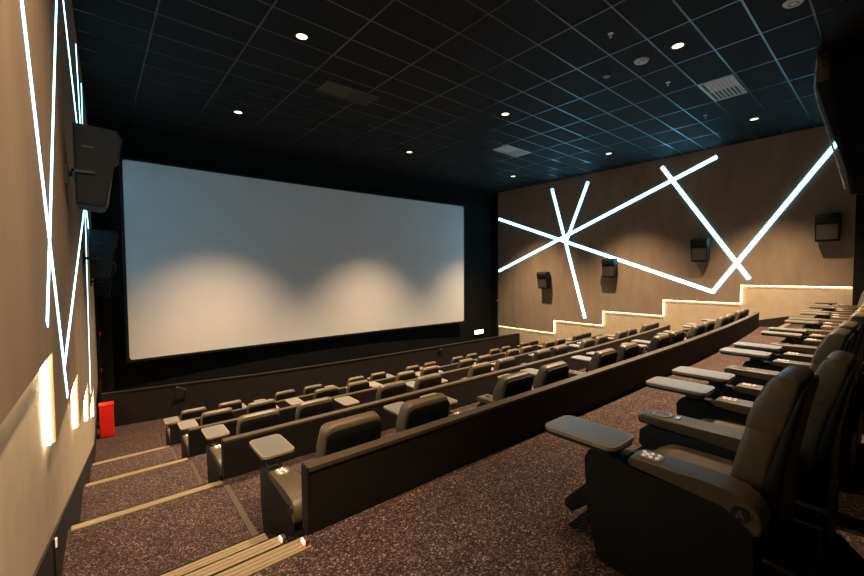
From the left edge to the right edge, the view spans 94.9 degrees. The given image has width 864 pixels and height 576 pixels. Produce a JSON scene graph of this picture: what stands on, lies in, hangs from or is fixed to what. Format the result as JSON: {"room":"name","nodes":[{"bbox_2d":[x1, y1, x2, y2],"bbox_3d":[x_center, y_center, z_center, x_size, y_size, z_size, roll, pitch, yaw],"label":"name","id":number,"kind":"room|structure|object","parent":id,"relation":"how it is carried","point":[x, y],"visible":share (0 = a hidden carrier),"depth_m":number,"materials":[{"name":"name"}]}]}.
{"room":"auditorium","nodes":[
{"label":"auditorium","id":0,"kind":"room"},
{"bbox_2d":[0,369,96,575],"bbox_3d":[-4.042,0.018,4.303,0.200,7.660,13.022,-2,3,-39],"label":"wall","id":1,"kind":"structure","parent":0,"point":[37,480],"depth_m":1.92,"materials":[{"name":"paint"}]},
{"bbox_2d":[20,0,67,397],"bbox_3d":[-1.849,-1.238,1.795,0.005,4.186,2.823,-2,3,-39],"label":"tube","id":2,"kind":"object","parent":1,"relation":"attached to","point":[21,1],"visible":1,"depth_m":2.13,"materials":[{"name":"white"}]},
{"bbox_2d":[41,360,50,444],"bbox_3d":[-1.056,0.688,0.857,0.027,0.530,3.669,-2,3,-39],"label":"strip light","id":3,"kind":"object","parent":1,"relation":"attached to","point":[44,369],"visible":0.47,"depth_m":2.27,"materials":[{"name":"white"}]},
{"bbox_2d":[0,0,97,442],"bbox_3d":[-3.950,-0.700,4.353,0.050,6.230,13.021,-2,3,-39],"label":"wall panel","id":4,"kind":"object","parent":1,"relation":"attached to","point":[26,340],"depth_m":2.14,"materials":[{"name":"wood"}]},
{"bbox_2d":[46,0,56,326],"bbox_3d":[-2.825,-1.671,2.970,0.004,3.705,2.424,-2,3,-39],"label":"tube","id":5,"kind":"object","parent":1,"relation":"attached to","point":[52,140],"visible":1,"depth_m":2.52,"materials":[{"name":"white"}]},
{"bbox_2d":[53,537,57,575],"bbox_3d":[-2.237,1.691,2.364,0.018,0.415,0.028,-2,3,-40],"label":"lamp","id":6,"kind":"object","parent":1,"relation":"attached to","point":[55,543],"visible":1,"depth_m":2.35,"materials":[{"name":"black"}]},
{"bbox_2d":[45,383,76,445],"bbox_3d":[-2.868,1.137,3.100,0.027,0.530,2.069,-2,3,-39],"label":"strip light","id":7,"kind":"object","parent":1,"relation":"attached to","point":[73,389],"visible":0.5,"depth_m":3.90,"materials":[{"name":"white"}]},
{"bbox_2d":[33,414,97,575],"bbox_3d":[-3.949,2.433,4.467,0.022,2.620,13.021,-2,3,-39],"label":"baseboard","id":8,"kind":"structure","parent":1,"relation":"attached to","point":[71,513],"depth_m":2.95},
{"bbox_2d":[64,210,84,366],"bbox_3d":[-5.308,-1.096,6.040,0.003,3.160,8.512,-2,3,-39],"label":"tube","id":9,"kind":"object","parent":1,"relation":"attached to","point":[65,358],"visible":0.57,"depth_m":3.65,"materials":[{"name":"white"}]},
{"bbox_2d":[63,0,88,228],"bbox_3d":[-5.307,-1.915,5.999,0.003,3.440,8.534,-2,3,-39],"label":"tube","id":10,"kind":"object","parent":1,"relation":"attached to","point":[63,0],"visible":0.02,"depth_m":4.53,"materials":[{"name":"white"}]},
{"bbox_2d":[64,122,121,212],"bbox_3d":[-3.059,-1.060,3.599,0.400,0.700,0.472,-2,3,-40],"label":"wall speaker","id":11,"kind":"object","parent":1,"relation":"attached to","point":[97,151],"visible":1,"depth_m":3.43,"materials":[{"name":"black plastic"}]},
{"bbox_2d":[107,175,112,207],"bbox_3d":[-2.976,-0.951,3.671,0.064,0.375,0.380,-2,3,-40],"label":"grille","id":12,"kind":"object","parent":11,"relation":"attached to","point":[108,198],"depth_m":3.52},
{"bbox_2d":[83,229,118,278],"bbox_3d":[-4.763,-0.476,5.715,0.400,0.700,0.472,-2,3,-40],"label":"wall speaker","id":13,"kind":"object","parent":1,"relation":"attached to","point":[102,243],"visible":1,"depth_m":5.55,"materials":[{"name":"black plastic"}]},
{"bbox_2d":[90,261,116,296],"bbox_3d":[-6.437,-0.180,7.782,0.400,0.700,0.472,-2,3,-40],"label":"wall speaker","id":14,"kind":"object","parent":1,"relation":"attached to","point":[102,286],"visible":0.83,"depth_m":7.63,"materials":[{"name":"black plastic"}]},
{"bbox_2d":[91,122,491,392],"bbox_3d":[-2.861,-0.451,14.320,15.900,7.760,0.200,-2,3,-40],"label":"wall","id":15,"kind":"structure","parent":0,"point":[117,374],"depth_m":12.49,"materials":[{"name":"paint"}]},
{"bbox_2d":[87,117,101,422],"bbox_3d":[-8.244,-0.219,9.498,0.350,7.560,0.350,-2,3,-40],"label":"trim","id":16,"kind":"structure","parent":15,"relation":"attached to","point":[99,386],"depth_m":9.52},
{"bbox_2d":[119,156,464,362],"bbox_3d":[-3.199,-0.864,13.688,11.800,5.100,0.314,-2,3,-40],"label":"screen","id":17,"kind":"object","parent":15,"relation":"attached to","point":[214,261],"visible":0.99,"depth_m":12.18,"materials":[{"name":"fabric"}]},
{"bbox_2d":[61,324,863,575],"bbox_3d":[1.488,2.144,9.202,14.900,2.120,13.370,-2,3,-40],"label":"floor","id":18,"kind":"structure","parent":0,"point":[504,512],"depth_m":2.74,"materials":[{"name":"carpet"}]},
{"bbox_2d":[98,401,114,438],"bbox_3d":[-7.189,2.912,8.771,0.260,0.730,0.268,-2,3,-40],"label":"box","id":19,"kind":"object","parent":18,"relation":"on","point":[106,409],"visible":1,"depth_m":8.68,"materials":[{"name":"red paint"}]},
{"bbox_2d":[93,445,168,465],"bbox_3d":[-5.045,2.831,6.690,1.030,0.046,0.087,-2,3,-40],"label":"trim","id":20,"kind":"structure","parent":18,"relation":"attached to","point":[163,447],"depth_m":6.66,"materials":[{"name":"wood"}]},
{"bbox_2d":[86,457,187,486],"bbox_3d":[-3.732,2.359,5.072,1.047,0.046,0.087,-2,3,-40],"label":"trim","id":21,"kind":"structure","parent":18,"relation":"attached to","point":[186,458],"depth_m":5.03,"materials":[{"name":"beige metal"}]},
{"bbox_2d":[71,480,222,531],"bbox_3d":[-2.420,1.887,3.453,1.064,0.046,0.087,-2,3,-40],"label":"trim","id":22,"kind":"structure","parent":18,"relation":"attached to","point":[97,520],"depth_m":3.40,"materials":[{"name":"beige metal"}]},
{"bbox_2d":[163,407,206,445],"bbox_3d":[-4.784,2.771,7.847,0.778,1.018,1.085,-2,3,-40],"label":"seat","id":23,"kind":"object","parent":18,"relation":"on","point":[195,412],"visible":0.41,"depth_m":7.49,"materials":[{"name":"leather"}]},
{"bbox_2d":[188,460,203,485],"bbox_3d":[-2.880,2.345,4.891,0.045,0.007,1.210,-2,3,-40],"label":"trim","id":24,"kind":"structure","parent":18,"relation":"on","point":[199,480],"depth_m":5.00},
{"bbox_2d":[178,407,232,458],"bbox_3d":[-3.465,2.298,6.233,0.778,1.018,1.085,-2,3,-40],"label":"seat","id":25,"kind":"object","parent":18,"relation":"on","point":[214,416],"visible":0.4,"depth_m":5.89,"materials":[{"name":"leather"}]},
{"bbox_2d":[158,532,267,575],"bbox_3d":[-1.555,1.749,2.391,1.080,0.046,0.117,-2,3,-40],"label":"trim","id":26,"kind":"structure","parent":18,"relation":"attached to","point":[227,551],"depth_m":2.54,"materials":[{"name":"beige metal"}]},
{"bbox_2d":[218,400,246,409],"bbox_3d":[-4.203,2.747,8.328,0.724,1.018,1.085,-2,3,-40],"label":"seat","id":27,"kind":"object","parent":18,"relation":"on","point":[236,404],"visible":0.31,"depth_m":7.88,"materials":[{"name":"leather"}]},
{"bbox_2d":[181,534,286,575],"bbox_3d":[-1.326,1.582,2.107,1.080,0.046,0.117,-2,3,-40],"label":"trim","id":28,"kind":"structure","parent":18,"relation":"attached to","point":[219,565],"depth_m":2.28,"materials":[{"name":"beige metal"}]},
{"bbox_2d":[201,408,279,482],"bbox_3d":[-2.146,1.826,4.620,0.778,1.018,1.085,-2,3,-40],"label":"seat","id":29,"kind":"object","parent":18,"relation":"on","point":[246,423],"visible":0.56,"depth_m":4.29,"materials":[{"name":"leather"}]},
{"bbox_2d":[223,484,257,536],"bbox_3d":[-1.560,1.873,3.277,0.045,0.007,1.210,-2,3,-40],"label":"trim","id":30,"kind":"structure","parent":18,"relation":"on","point":[239,508],"depth_m":3.32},
{"bbox_2d":[210,535,310,575],"bbox_3d":[-1.097,1.415,1.823,1.080,0.046,0.117,-2,3,-40],"label":"trim","id":31,"kind":"structure","parent":18,"relation":"attached to","point":[253,565],"depth_m":2.02,"materials":[{"name":"beige metal"}]},
{"bbox_2d":[247,399,278,413],"bbox_3d":[-2.884,2.275,6.715,0.724,1.018,1.085,-2,3,-40],"label":"seat","id":32,"kind":"object","parent":18,"relation":"on","point":[258,406],"visible":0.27,"depth_m":6.22,"materials":[{"name":"leather"}]},
{"bbox_2d":[254,389,295,401],"bbox_3d":[-3.460,2.717,8.945,0.776,1.018,1.085,-2,3,-40],"label":"seat","id":33,"kind":"object","parent":18,"relation":"on","point":[291,393],"visible":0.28,"depth_m":8.54,"materials":[{"name":"leather"}]},
{"bbox_2d":[102,333,519,426],"bbox_3d":[-1.770,2.648,13.373,14.424,0.810,0.492,-2,3,-37],"label":"barrier","id":34,"kind":"object","parent":18,"relation":"on","point":[131,406],"visible":0.84,"depth_m":11.01,"materials":[{"name":"wood"}]},
{"bbox_2d":[285,386,338,405],"bbox_3d":[-2.141,2.245,7.331,0.776,1.018,1.085,-2,3,-40],"label":"seat","id":35,"kind":"object","parent":18,"relation":"on","point":[331,391],"visible":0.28,"depth_m":6.97,"materials":[{"name":"leather"}]},
{"bbox_2d":[303,384,322,394],"bbox_3d":[-2.880,2.694,9.426,0.724,1.018,1.085,-2,3,-40],"label":"seat","id":36,"kind":"object","parent":18,"relation":"on","point":[311,389],"visible":0.23,"depth_m":8.90,"materials":[{"name":"leather"}]},
{"bbox_2d":[295,397,332,420],"bbox_3d":[-1.565,1.802,5.102,0.724,1.018,1.085,-2,3,-40],"label":"seat","id":37,"kind":"object","parent":18,"relation":"on","point":[306,409],"visible":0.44,"depth_m":4.60,"materials":[{"name":"leather"}]},
{"bbox_2d":[249,411,381,536],"bbox_3d":[-0.827,1.354,3.007,0.778,1.018,1.085,-2,3,-40],"label":"seat","id":38,"kind":"object","parent":18,"relation":"on","point":[280,486],"visible":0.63,"depth_m":2.66,"materials":[{"name":"leather"}]},
{"bbox_2d":[170,343,543,444],"bbox_3d":[-0.066,2.686,11.046,12.144,0.904,0.232,-2,3,-41],"label":"seats","id":39,"kind":"object","parent":18,"relation":"on","point":[175,432],"visible":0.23,"depth_m":8.59,"materials":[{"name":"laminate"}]},
{"bbox_2d":[346,380,368,393],"bbox_3d":[-1.561,2.221,7.812,0.724,1.018,1.085,-2,3,-40],"label":"seat","id":40,"kind":"object","parent":18,"relation":"on","point":[362,384],"visible":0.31,"depth_m":7.30,"materials":[{"name":"leather"}]},
{"bbox_2d":[334,380,406,407],"bbox_3d":[-0.822,1.772,5.718,0.776,1.018,1.085,-2,3,-40],"label":"seat","id":41,"kind":"object","parent":18,"relation":"on","point":[396,388],"visible":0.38,"depth_m":5.35,"materials":[{"name":"leather"}]},
{"bbox_2d":[367,372,385,380],"bbox_3d":[-1.557,2.640,10.523,0.724,1.018,1.085,-2,3,-40],"label":"seat","id":42,"kind":"object","parent":18,"relation":"on","point":[380,375],"visible":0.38,"depth_m":10.02,"materials":[{"name":"leather"}]},
{"bbox_2d":[369,370,415,387],"bbox_3d":[-0.818,2.191,8.429,0.776,1.018,1.085,-2,3,-40],"label":"seat","id":43,"kind":"object","parent":18,"relation":"on","point":[407,375],"visible":0.22,"depth_m":8.05,"materials":[{"name":"leather"}]},
{"bbox_2d":[188,334,602,456],"bbox_3d":[1.253,2.213,9.432,12.144,0.904,0.232,-2,3,-41],"label":"seats","id":44,"kind":"object","parent":18,"relation":"on","point":[197,443],"visible":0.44,"depth_m":6.85,"materials":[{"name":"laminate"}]},
{"bbox_2d":[384,393,449,432],"bbox_3d":[-0.246,1.330,3.488,0.724,1.018,1.085,-2,3,-40],"label":"seat","id":45,"kind":"object","parent":18,"relation":"on","point":[410,414],"visible":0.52,"depth_m":2.99,"materials":[{"name":"leather"}]},
{"bbox_2d":[406,373,441,390],"bbox_3d":[-0.242,1.749,6.199,0.724,1.018,1.085,-2,3,-40],"label":"seat","id":46,"kind":"object","parent":18,"relation":"on","point":[430,380],"visible":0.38,"depth_m":5.70,"materials":[{"name":"leather"}]},
{"bbox_2d":[415,365,438,376],"bbox_3d":[-0.238,2.168,8.910,0.724,1.018,1.085,-2,3,-40],"label":"seat","id":47,"kind":"object","parent":18,"relation":"on","point":[431,369],"visible":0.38,"depth_m":8.41,"materials":[{"name":"leather"}]},
{"bbox_2d":[221,324,670,479],"bbox_3d":[2.572,1.741,7.819,12.144,0.904,0.232,-2,3,-41],"label":"divider","id":48,"kind":"object","parent":18,"relation":"on","point":[238,458],"visible":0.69,"depth_m":4.88,"materials":[{"name":"laminate"}]},
{"bbox_2d":[438,358,473,372],"bbox_3d":[0.502,2.138,9.530,0.776,1.018,1.085,-2,3,-40],"label":"seat","id":49,"kind":"object","parent":18,"relation":"on","point":[463,363],"visible":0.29,"depth_m":9.10,"materials":[{"name":"leather"}]},
{"bbox_2d":[441,362,491,383],"bbox_3d":[0.501,1.719,6.816,0.776,1.018,1.085,-2,3,-40],"label":"seat","id":50,"kind":"object","parent":18,"relation":"on","point":[485,367],"visible":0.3,"depth_m":6.39,"materials":[{"name":"leather"}]},
{"bbox_2d":[420,371,533,415],"bbox_3d":[0.497,1.300,4.105,0.776,1.018,1.085,-2,3,-40],"label":"seat","id":51,"kind":"object","parent":18,"relation":"on","point":[516,383],"visible":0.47,"depth_m":3.70,"materials":[{"name":"leather"}]},
{"bbox_2d":[474,354,491,363],"bbox_3d":[1.075,2.114,10.020,0.724,1.018,1.085,-2,3,-40],"label":"seat","id":52,"kind":"object","parent":18,"relation":"on","point":[484,358],"visible":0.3,"depth_m":9.51,"materials":[{"name":"leather"}]},
{"bbox_2d":[491,356,515,371],"bbox_3d":[1.081,1.696,7.297,0.724,1.018,1.085,-2,3,-40],"label":"seat","id":53,"kind":"object","parent":18,"relation":"on","point":[503,363],"visible":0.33,"depth_m":6.78,"materials":[{"name":"leather"}]},
{"bbox_2d":[491,348,551,365],"bbox_3d":[1.821,1.665,7.917,0.776,1.018,1.085,-2,3,-40],"label":"seat","id":54,"kind":"object","parent":18,"relation":"on","point":[544,353],"visible":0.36,"depth_m":7.48,"materials":[{"name":"leather"}]},
{"bbox_2d":[301,312,758,535],"bbox_3d":[3.891,1.269,6.205,12.144,0.904,0.232,-2,3,-41],"label":"divider","id":55,"kind":"object","parent":18,"relation":"on","point":[341,485],"visible":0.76,"depth_m":3.01,"materials":[{"name":"laminate"}]},
{"bbox_2d":[498,361,568,389],"bbox_3d":[1.077,1.277,4.586,0.724,1.018,1.085,-2,3,-40],"label":"seat","id":56,"kind":"object","parent":18,"relation":"on","point":[554,372],"visible":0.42,"depth_m":4.06,"materials":[{"name":"leather"}]},
{"bbox_2d":[528,344,568,356],"bbox_3d":[2.394,1.642,8.407,0.724,1.018,1.085,-2,3,-40],"label":"seat","id":57,"kind":"object","parent":18,"relation":"on","point":[561,349],"visible":0.24,"depth_m":7.88,"materials":[{"name":"leather"}]},
{"bbox_2d":[520,348,617,377],"bbox_3d":[1.820,1.247,5.202,0.776,1.018,1.085,-2,3,-40],"label":"seat","id":58,"kind":"object","parent":18,"relation":"on","point":[602,358],"visible":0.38,"depth_m":4.78,"materials":[{"name":"leather"}]},
{"bbox_2d":[568,338,594,352],"bbox_3d":[3.123,1.611,9.040,0.776,1.018,1.085,-2,3,-40],"label":"seat","id":59,"kind":"object","parent":18,"relation":"on","point":[586,343],"visible":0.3,"depth_m":8.59,"materials":[{"name":"leather"}]},
{"bbox_2d":[568,335,607,347],"bbox_3d":[3.687,1.587,9.541,0.724,1.018,1.085,-2,3,-40],"label":"seat","id":60,"kind":"object","parent":18,"relation":"on","point":[602,339],"visible":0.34,"depth_m":9.05,"materials":[{"name":"leather"}]},
{"bbox_2d":[577,330,627,344],"bbox_3d":[4.405,1.556,10.188,0.776,1.018,1.085,-2,3,-40],"label":"seat","id":61,"kind":"object","parent":18,"relation":"on","point":[619,334],"visible":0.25,"depth_m":9.74,"materials":[{"name":"leather"}]},
{"bbox_2d":[571,342,639,371],"bbox_3d":[2.400,1.223,5.683,0.724,1.018,1.085,-2,3,-40],"label":"seat","id":62,"kind":"object","parent":18,"relation":"on","point":[626,351],"visible":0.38,"depth_m":5.18,"materials":[{"name":"leather"}]},
{"bbox_2d":[586,333,670,356],"bbox_3d":[3.140,1.193,6.304,0.776,1.018,1.085,-2,3,-40],"label":"seat","id":63,"kind":"object","parent":18,"relation":"on","point":[662,340],"visible":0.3,"depth_m":5.85,"materials":[{"name":"leather"}]},
{"bbox_2d":[621,329,684,354],"bbox_3d":[3.713,1.169,6.793,0.724,1.018,1.085,-2,3,-40],"label":"seat","id":64,"kind":"object","parent":18,"relation":"on","point":[677,335],"visible":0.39,"depth_m":6.31,"materials":[{"name":"leather"}]},
{"bbox_2d":[631,323,704,350],"bbox_3d":[4.442,1.139,7.427,0.776,1.018,1.085,-2,3,-40],"label":"seat","id":65,"kind":"object","parent":18,"relation":"on","point":[697,329],"visible":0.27,"depth_m":7.00,"materials":[{"name":"leather"}]},
{"bbox_2d":[545,364,822,575],"bbox_3d":[1.234,0.851,2.015,0.881,1.018,1.035,-2,3,-40],"label":"seat","id":66,"kind":"object","parent":18,"relation":"on","point":[700,497],"visible":1,"depth_m":1.73,"materials":[{"name":"leather"}]},
{"bbox_2d":[654,444,733,475],"bbox_3d":[1.331,0.988,1.993,0.484,0.205,0.524,-2,3,-40],"label":"seat cushion","id":67,"kind":"object","parent":66,"relation":"on","point":[721,461],"depth_m":2.09,"materials":[{"name":"leather"}]},
{"bbox_2d":[730,426,780,494],"bbox_3d":[1.492,0.748,1.787,0.406,0.480,0.200,-2,3,-40],"label":"lumbar cushion","id":68,"kind":"object","parent":66,"relation":"on","point":[757,461],"depth_m":1.64,"materials":[{"name":"leather"}]},
{"bbox_2d":[657,320,714,340],"bbox_3d":[5.006,1.115,7.928,0.724,1.018,1.085,-2,3,-40],"label":"seat","id":69,"kind":"object","parent":18,"relation":"on","point":[709,325],"visible":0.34,"depth_m":7.41,"materials":[{"name":"leather"}]},
{"bbox_2d":[663,316,728,338],"bbox_3d":[5.724,1.083,8.574,0.776,1.018,1.085,-2,3,-40],"label":"seat","id":70,"kind":"object","parent":18,"relation":"on","point":[721,321],"visible":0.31,"depth_m":8.12,"materials":[{"name":"leather"}]},
{"bbox_2d":[686,310,744,325],"bbox_3d":[6.986,1.027,9.745,0.776,1.018,1.085,-2,3,-40],"label":"seat","id":71,"kind":"object","parent":18,"relation":"on","point":[740,314],"visible":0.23,"depth_m":9.27,"materials":[{"name":"leather"}]},
{"bbox_2d":[636,350,859,564],"bbox_3d":[1.838,0.831,2.473,0.627,1.013,1.101,-2,3,-40],"label":"seat","id":72,"kind":"object","parent":18,"relation":"on","point":[817,483],"visible":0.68,"depth_m":1.98,"materials":[{"name":"leather"}]},
{"bbox_2d":[701,418,745,429],"bbox_3d":[1.816,0.969,2.395,0.484,0.205,0.524,-2,3,-40],"label":"seat cushion","id":73,"kind":"object","parent":72,"relation":"on","point":[738,423],"depth_m":2.56,"materials":[{"name":"leather"}]},
{"bbox_2d":[797,404,831,480],"bbox_3d":[2.034,0.736,2.120,0.406,0.480,0.200,-2,3,-40],"label":"lumbar cushion","id":74,"kind":"object","parent":72,"relation":"on","point":[815,454],"depth_m":1.96,"materials":[{"name":"leather"}]},
{"bbox_2d":[672,328,856,483],"bbox_3d":[2.592,0.796,3.141,0.881,1.018,1.035,-2,3,-40],"label":"seat","id":75,"kind":"object","parent":18,"relation":"on","point":[738,382],"visible":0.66,"depth_m":2.95,"materials":[{"name":"leather"}]},
{"bbox_2d":[719,321,862,455],"bbox_3d":[3.175,0.773,3.625,0.627,1.018,1.035,-2,3,-40],"label":"seat","id":76,"kind":"object","parent":18,"relation":"on","point":[853,418],"visible":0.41,"depth_m":3.71,"materials":[{"name":"leather"}]},
{"bbox_2d":[733,311,863,418],"bbox_3d":[3.949,0.741,4.268,0.881,1.018,1.035,-2,3,-40],"label":"seat","id":77,"kind":"object","parent":18,"relation":"on","point":[793,352],"visible":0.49,"depth_m":4.07,"materials":[{"name":"leather"}]},
{"bbox_2d":[760,307,863,382],"bbox_3d":[4.529,0.718,4.755,0.627,1.018,1.035,-2,3,-40],"label":"seat","id":78,"kind":"object","parent":18,"relation":"on","point":[789,339],"visible":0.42,"depth_m":4.92,"materials":[{"name":"leather"}]},
{"bbox_2d":[768,304,863,371],"bbox_3d":[5.295,0.686,5.409,0.881,1.018,1.035,-2,3,-40],"label":"seat","id":79,"kind":"object","parent":18,"relation":"on","point":[806,333],"visible":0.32,"depth_m":5.37,"materials":[{"name":"leather"}]},
{"bbox_2d":[785,303,863,329],"bbox_3d":[5.868,0.662,5.905,0.627,1.018,1.035,-2,3,-40],"label":"seat","id":80,"kind":"object","parent":18,"relation":"on","point":[808,324],"visible":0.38,"depth_m":6.14,"materials":[{"name":"leather"}]},
{"bbox_2d":[788,302,863,327],"bbox_3d":[6.624,0.630,6.569,0.881,1.018,1.035,-2,3,-40],"label":"seat","id":81,"kind":"object","parent":18,"relation":"on","point":[830,322],"visible":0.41,"depth_m":6.57,"materials":[{"name":"leather"}]},
{"bbox_2d":[800,300,863,319],"bbox_3d":[7.190,0.606,7.074,0.627,1.018,1.035,-2,3,-40],"label":"seat","id":82,"kind":"object","parent":18,"relation":"on","point":[819,315],"visible":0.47,"depth_m":7.29,"materials":[{"name":"leather"}]},
{"bbox_2d":[801,299,863,317],"bbox_3d":[7.937,0.573,7.750,0.881,1.018,1.035,-2,3,-40],"label":"seat","id":83,"kind":"object","parent":18,"relation":"on","point":[840,314],"visible":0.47,"depth_m":7.75,"materials":[{"name":"leather"}]},
{"bbox_2d":[809,294,863,311],"bbox_3d":[9.233,0.516,8.951,0.881,1.018,1.035,-2,3,-40],"label":"seat","id":84,"kind":"object","parent":18,"relation":"on","point":[836,307],"visible":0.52,"depth_m":8.90,"materials":[{"name":"leather"}]},
{"bbox_2d":[809,296,863,312],"bbox_3d":[8.495,0.548,8.264,0.627,1.018,1.035,-2,3,-40],"label":"seat","id":85,"kind":"object","parent":18,"relation":"on","point":[813,307],"visible":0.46,"depth_m":8.44,"materials":[{"name":"leather"}]},
{"bbox_2d":[814,291,863,306],"bbox_3d":[9.784,0.491,9.473,0.627,1.018,1.035,-2,3,-40],"label":"seat","id":86,"kind":"object","parent":18,"relation":"on","point":[829,303],"visible":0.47,"depth_m":9.58,"materials":[{"name":"leather"}]},
{"bbox_2d":[72,0,863,193],"bbox_3d":[1.449,-4.115,8.944,15.900,0.150,13.570,-2,3,-40],"label":"ceiling","id":87,"kind":"structure","parent":0,"point":[730,24],"depth_m":7.37,"materials":[{"name":"black tile"}]},
{"bbox_2d":[316,80,379,105],"bbox_3d":[-1.714,-3.978,8.123,1.155,0.018,0.555,-2,3,-40],"label":"ceiling vent","id":88,"kind":"object","parent":87,"relation":"in","point":[332,88],"visible":1,"depth_m":8.10,"materials":[{"name":"black plastic"}]},
{"bbox_2d":[73,0,863,192],"bbox_3d":[1.488,-4.040,8.979,14.600,0.007,13.370,-2,3,-40],"label":"ceiling grid","id":89,"kind":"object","parent":87,"relation":"attached to","point":[275,1],"depth_m":7.62,"materials":[{"name":"metal"}]},
{"bbox_2d":[493,145,530,156],"bbox_3d":[2.445,-4.167,12.079,1.155,0.018,0.555,-2,3,-40],"label":"ceiling vent","id":90,"kind":"object","parent":87,"relation":"in","point":[507,149],"visible":1,"depth_m":12.06,"materials":[{"name":"grey plastic"}]},
{"bbox_2d":[698,74,747,101],"bbox_3d":[5.881,-4.021,8.007,1.155,0.018,0.555,-2,3,-40],"label":"ceiling vent","id":91,"kind":"object","parent":87,"relation":"in","point":[728,86],"visible":1,"depth_m":7.98,"materials":[{"name":"grey plastic"}]},
{"bbox_2d":[782,0,803,8],"bbox_3d":[4.955,-3.902,5.433,0.240,0.031,0.240,-2,3,-40],"label":"smoke detector","id":92,"kind":"object","parent":87,"relation":"attached to","point":[788,4],"visible":1,"depth_m":5.43,"materials":[{"name":"plastic"}]},
{"bbox_2d":[814,44,863,194],"bbox_3d":[7.400,-2.744,6.322,2.091,2.450,0.316,0,2,18],"label":"speaker","id":93,"kind":"object","parent":87,"relation":"hanging from","point":[839,72],"visible":1,"depth_m":6.54},
{"bbox_2d":[499,285,852,343],"bbox_3d":[7.365,-0.442,13.744,0.200,7.660,12.990,-2,3,-40],"label":"wall","id":94,"kind":"structure","parent":0,"point":[770,302],"depth_m":12.21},
{"bbox_2d":[492,193,498,336],"bbox_3d":[3.094,-0.676,18.882,0.300,7.560,0.380,-2,3,-40],"label":"trim","id":95,"kind":"structure","parent":94,"relation":"attached to","point":[495,328],"depth_m":18.77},
{"bbox_2d":[537,272,550,288],"bbox_3d":[4.641,-0.327,16.486,0.400,0.700,0.472,-2,3,-40],"label":"wall speaker","id":96,"kind":"object","parent":94,"relation":"attached to","point":[543,278],"visible":1,"depth_m":16.36,"materials":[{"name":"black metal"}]},
{"bbox_2d":[551,189,585,317],"bbox_3d":[5.415,-1.450,15.801,0.013,5.218,1.596,-2,3,-40],"label":"tube","id":97,"kind":"object","parent":94,"relation":"attached to","point":[552,190],"visible":1,"depth_m":15.77,"materials":[{"name":"white"}]},
{"bbox_2d":[566,182,588,240],"bbox_3d":[5.644,-2.958,15.450,0.014,2.208,0.982,-2,3,-40],"label":"tube","id":98,"kind":"object","parent":94,"relation":"attached to","point":[587,183],"visible":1,"depth_m":15.42,"materials":[{"name":"white"}]},
{"bbox_2d":[499,218,710,292],"bbox_3d":[5.839,-1.546,15.285,0.012,3.194,8.524,-2,3,-40],"label":"tube","id":99,"kind":"object","parent":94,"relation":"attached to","point":[500,219],"visible":1,"depth_m":14.20,"materials":[{"name":"white"}]},
{"bbox_2d":[499,156,716,271],"bbox_3d":[5.840,-2.365,15.244,0.012,3.473,8.547,-2,3,-40],"label":"tube","id":100,"kind":"object","parent":94,"relation":"attached to","point":[714,157],"visible":1,"depth_m":14.16,"materials":[{"name":"white"}]},
{"bbox_2d":[601,258,617,277],"bbox_3d":[6.420,-0.730,14.321,0.400,0.700,0.472,-2,3,-40],"label":"wall speaker","id":101,"kind":"object","parent":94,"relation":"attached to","point":[609,265],"visible":1,"depth_m":14.20,"materials":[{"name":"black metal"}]},
{"bbox_2d":[603,266,613,275],"bbox_3d":[6.339,-0.614,14.258,0.064,0.375,0.380,-2,3,-40],"label":"grille","id":102,"kind":"object","parent":101,"relation":"attached to","point":[607,270],"depth_m":14.25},
{"bbox_2d":[498,125,855,332],"bbox_3d":[7.264,-1.152,13.635,0.050,6.230,12.990,-2,3,-40],"label":"wall panel","id":103,"kind":"object","parent":94,"relation":"attached to","point":[739,191],"depth_m":12.85,"materials":[{"name":"wood"}]},
{"bbox_2d":[690,239,709,261],"bbox_3d":[8.212,-1.152,12.140,0.400,0.700,0.472,-2,3,-40],"label":"wall speaker","id":104,"kind":"object","parent":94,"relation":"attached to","point":[700,248],"visible":1,"depth_m":12.03,"materials":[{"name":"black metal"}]},
{"bbox_2d":[692,248,706,259],"bbox_3d":[8.131,-1.036,12.077,0.064,0.375,0.380,-2,3,-40],"label":"grille","id":105,"kind":"object","parent":104,"relation":"attached to","point":[697,253],"depth_m":12.06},
{"bbox_2d":[607,316,804,341],"bbox_3d":[7.303,1.979,13.780,0.022,2.620,12.990,-2,3,-40],"label":"baseboard","id":106,"kind":"structure","parent":94,"relation":"attached to","point":[773,322],"depth_m":11.07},
{"bbox_2d":[661,166,750,279],"bbox_3d":[8.344,-2.122,12.235,0.015,3.724,2.454,-2,3,-40],"label":"tube","id":107,"kind":"object","parent":94,"relation":"attached to","point":[664,170],"visible":1,"depth_m":12.17,"materials":[{"name":"white"}]},
{"bbox_2d":[710,142,836,293],"bbox_3d":[9.371,-1.788,11.012,0.016,4.006,2.723,-2,3,-40],"label":"tube","id":108,"kind":"object","parent":94,"relation":"attached to","point":[825,156],"visible":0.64,"depth_m":10.90,"materials":[{"name":"white"}]},
{"bbox_2d":[815,213,841,241],"bbox_3d":[9.972,-1.525,9.999,0.400,0.700,0.472,-2,3,-40],"label":"wall speaker","id":109,"kind":"object","parent":94,"relation":"attached to","point":[827,226],"visible":1,"depth_m":9.90,"materials":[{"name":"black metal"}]},
{"bbox_2d":[816,224,837,239],"bbox_3d":[9.892,-1.409,9.936,0.064,0.375,0.380,-2,3,-40],"label":"grille","id":110,"kind":"object","parent":109,"relation":"attached to","point":[823,231],"depth_m":9.93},
{"bbox_3d":[5.808,-0.076,3.886,15.500,7.760,0.200,-2,3,-40],"label":"wall","id":111,"kind":"structure","parent":0,"visible":0},
{"bbox_2d":[852,194,863,304],"bbox_3d":[10.803,-0.323,9.133,0.298,7.560,1.500,-2,3,-40],"label":"trim","id":112,"kind":"structure","parent":111,"relation":"attached to","point":[858,269],"depth_m":9.53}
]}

